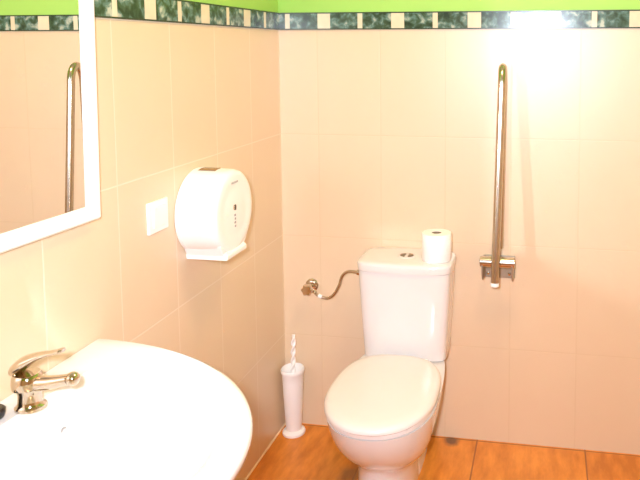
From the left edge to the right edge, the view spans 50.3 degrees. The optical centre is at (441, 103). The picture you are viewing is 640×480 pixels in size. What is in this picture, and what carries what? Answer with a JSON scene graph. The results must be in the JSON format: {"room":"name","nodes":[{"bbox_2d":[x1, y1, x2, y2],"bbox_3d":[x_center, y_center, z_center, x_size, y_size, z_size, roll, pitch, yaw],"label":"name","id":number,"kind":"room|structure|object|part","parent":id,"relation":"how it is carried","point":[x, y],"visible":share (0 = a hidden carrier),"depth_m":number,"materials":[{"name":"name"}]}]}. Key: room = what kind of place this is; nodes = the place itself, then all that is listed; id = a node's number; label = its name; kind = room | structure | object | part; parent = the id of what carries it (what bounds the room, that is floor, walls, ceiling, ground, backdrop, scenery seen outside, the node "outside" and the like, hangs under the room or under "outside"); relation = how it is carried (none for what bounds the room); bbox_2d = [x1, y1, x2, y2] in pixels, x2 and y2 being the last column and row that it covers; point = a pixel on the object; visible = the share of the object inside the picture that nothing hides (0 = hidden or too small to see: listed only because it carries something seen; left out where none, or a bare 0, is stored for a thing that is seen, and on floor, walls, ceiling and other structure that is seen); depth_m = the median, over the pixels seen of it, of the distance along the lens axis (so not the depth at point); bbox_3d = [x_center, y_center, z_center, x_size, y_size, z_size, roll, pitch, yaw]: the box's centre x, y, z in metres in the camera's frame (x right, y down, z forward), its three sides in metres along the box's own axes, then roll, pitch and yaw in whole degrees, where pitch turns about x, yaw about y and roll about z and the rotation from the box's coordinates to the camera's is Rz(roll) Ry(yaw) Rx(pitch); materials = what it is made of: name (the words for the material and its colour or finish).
{"room":"public restroom","nodes":[
{"label":"public restroom","id":0,"kind":"room"},
{"bbox_2d":[0,0,284,479],"bbox_3d":[-0.930,0.207,1.097,0.100,2.450,3.100,1,5,9],"label":"wall","id":1,"kind":"structure","parent":0,"point":[174,100],"depth_m":1.86,"materials":[{"name":"tile"}]},
{"bbox_2d":[0,0,100,253],"bbox_3d":[-0.846,-0.124,1.177,0.031,0.823,0.663,1,4,9],"label":"wall mirror","id":2,"kind":"object","parent":1,"relation":"hanging from","point":[50,179],"visible":1,"depth_m":1.37,"materials":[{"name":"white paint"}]},
{"bbox_2d":[0,339,252,479],"bbox_3d":[-0.596,0.757,1.203,0.540,0.348,0.696,1,5,9],"label":"washbasin","id":3,"kind":"object","parent":1,"relation":"attached to","point":[135,411],"visible":0.94,"depth_m":1.33,"materials":[{"name":"white ceramic"}]},
{"bbox_2d":[0,404,5,418],"bbox_3d":[-0.828,0.567,1.223,0.042,0.027,0.042,1,5,9],"label":"plug","id":4,"kind":"object","parent":3,"relation":"on","point":[2,407],"visible":1,"depth_m":1.22,"materials":[{"name":"grey metal"}]},
{"bbox_2d":[8,347,80,414],"bbox_3d":[-0.747,0.517,1.254,0.136,0.122,0.055,1,5,9],"label":"mixer tap","id":5,"kind":"object","parent":3,"relation":"on","point":[29,383],"visible":1,"depth_m":1.24,"materials":[{"name":"silver metal"}]},
{"bbox_3d":[-0.761,0.488,1.254,0.106,0.064,0.047,1,5,9],"label":"lever","id":6,"kind":"part","parent":5,"relation":"part of","materials":[{"name":"silver metal"}]},
{"bbox_3d":[-0.736,0.527,1.253,0.079,0.039,0.031,1,5,9],"label":"spout","id":7,"kind":"part","parent":5,"relation":"part of","materials":[{"name":"silver metal"}]},
{"bbox_2d":[146,197,168,235],"bbox_3d":[-0.762,0.302,1.788,0.015,0.086,0.090,1,5,9],"label":"light switch","id":8,"kind":"object","parent":1,"relation":"attached to","point":[157,210],"visible":1,"depth_m":1.77,"materials":[{"name":"white plastic"}]},
{"bbox_2d":[94,0,278,29],"bbox_3d":[-0.877,-0.193,1.056,0.006,0.066,3.100,1,5,9],"label":"trim","id":9,"kind":"structure","parent":1,"relation":"attached to","point":[172,11],"depth_m":1.91,"materials":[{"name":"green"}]},
{"bbox_2d":[174,167,251,260],"bbox_3d":[-0.672,0.321,1.988,0.129,0.259,0.254,1,5,9],"label":"dispenser","id":10,"kind":"object","parent":1,"relation":"attached to","point":[213,206],"visible":1,"depth_m":1.91,"materials":[{"name":"white plastic"}]},
{"bbox_3d":[-0.730,0.318,1.997,0.012,0.254,0.254,1,5,9],"label":"plate","id":11,"kind":"part","parent":10,"relation":"part of","materials":[{"name":"white plastic"}]},
{"bbox_2d":[245,422,285,479],"bbox_3d":[-0.881,1.427,1.190,0.009,0.009,3.099,1,5,9],"label":"baseboard","id":12,"kind":"structure","parent":1,"relation":"attached to","point":[270,444],"depth_m":2.51,"materials":[{"name":"tile"}]},
{"bbox_2d":[247,423,639,479],"bbox_3d":[0.033,1.490,1.049,2.050,0.100,3.300,1,5,9],"label":"floor","id":13,"kind":"structure","parent":0,"point":[314,455],"depth_m":2.45,"materials":[{"name":"wood"}]},
{"bbox_2d":[281,363,304,438],"bbox_3d":[-0.587,1.175,2.631,0.092,0.266,0.092,1,5,9],"label":"toilet brush holder","id":14,"kind":"object","parent":13,"relation":"on","point":[292,382],"visible":0.98,"depth_m":2.60,"materials":[{"name":"white plastic"}]},
{"bbox_2d":[290,334,295,372],"bbox_3d":[-0.591,1.090,2.624,0.050,0.367,0.050,1,5,9],"label":"toilet brush","id":15,"kind":"object","parent":14,"relation":"in","point":[293,341],"visible":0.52,"depth_m":2.61,"materials":[{"name":"white plastic"}]},
{"bbox_2d":[324,247,455,479],"bbox_3d":[-0.169,0.960,2.255,0.359,0.757,0.694,1,5,9],"label":"toilet","id":16,"kind":"object","parent":13,"relation":"on","point":[381,411],"visible":0.98,"depth_m":2.27,"materials":[{"name":"white ceramic"}]},
{"bbox_2d":[315,270,358,299],"bbox_3d":[-0.397,0.696,2.557,0.224,0.140,0.027,2,5,21],"label":"hose","id":17,"kind":"object","parent":16,"relation":"attached to","point":[356,272],"visible":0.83,"depth_m":2.56,"materials":[{"name":"metal"}]},
{"bbox_3d":[-0.187,0.950,2.151,0.341,0.020,0.452,1,5,9],"label":"seat","id":18,"kind":"part","parent":16,"relation":"part of","materials":[{"name":"plastic"}]},
{"bbox_3d":[-0.188,0.927,2.147,0.356,0.027,0.482,1,5,9],"label":"lid","id":19,"kind":"part","parent":16,"relation":"part of","materials":[{"name":"plastic"}]},
{"bbox_3d":[-0.171,1.145,2.272,0.348,0.385,0.662,1,5,9],"label":"bowl","id":20,"kind":"part","parent":16,"relation":"part of","materials":[{"name":"white ceramic"}]},
{"bbox_3d":[-0.128,0.585,2.466,0.354,0.036,0.204,1,5,9],"label":"cistern lid","id":21,"kind":"part","parent":16,"relation":"part of","materials":[{"name":"white ceramic"}]},
{"bbox_3d":[-0.129,0.566,2.472,0.068,0.003,0.068,1,5,9],"label":"button plate","id":22,"kind":"part","parent":16,"relation":"part of","materials":[{"name":"silver metal"}]},
{"bbox_2d":[422,229,451,263],"bbox_3d":[-0.018,0.520,2.427,0.110,0.100,0.110,1,5,9],"label":"toilet roll","id":23,"kind":"object","parent":16,"relation":"on","point":[436,243],"visible":1,"depth_m":2.38,"materials":[{"name":"paper"}]},
{"bbox_2d":[278,0,639,454],"bbox_3d":[0.287,0.089,2.517,2.050,2.450,0.100,1,5,9],"label":"wall","id":24,"kind":"structure","parent":0,"point":[388,136],"depth_m":2.52,"materials":[{"name":"tile"}]},
{"bbox_2d":[301,278,317,295],"bbox_3d":[-0.518,0.725,2.613,0.058,0.052,0.070,1,5,9],"label":"angle valve","id":25,"kind":"object","parent":24,"relation":"attached to","point":[311,286],"visible":1,"depth_m":2.59,"materials":[{"name":"silver metal"}]},
{"bbox_3d":[-0.525,0.727,2.591,0.048,0.044,0.025,1,5,9],"label":"knob","id":26,"kind":"part","parent":25,"relation":"part of","materials":[{"name":"silver metal"}]},
{"bbox_2d":[279,10,639,29],"bbox_3d":[0.279,-0.308,2.432,1.850,0.066,0.006,1,5,9],"label":"trim","id":27,"kind":"structure","parent":24,"relation":"attached to","point":[534,19],"depth_m":2.46,"materials":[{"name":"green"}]},
{"bbox_2d":[480,63,514,287],"bbox_3d":[0.206,0.262,2.400,0.126,0.814,0.185,1,5,9],"label":"grab rail","id":28,"kind":"object","parent":24,"relation":"attached to","point":[496,266],"visible":1,"depth_m":2.36,"materials":[{"name":"metal"}]},
{"bbox_3d":[0.220,0.617,2.518,0.119,0.087,0.006,1,5,9],"label":"wall plate","id":29,"kind":"part","parent":28,"relation":"part of","materials":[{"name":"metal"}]}
]}

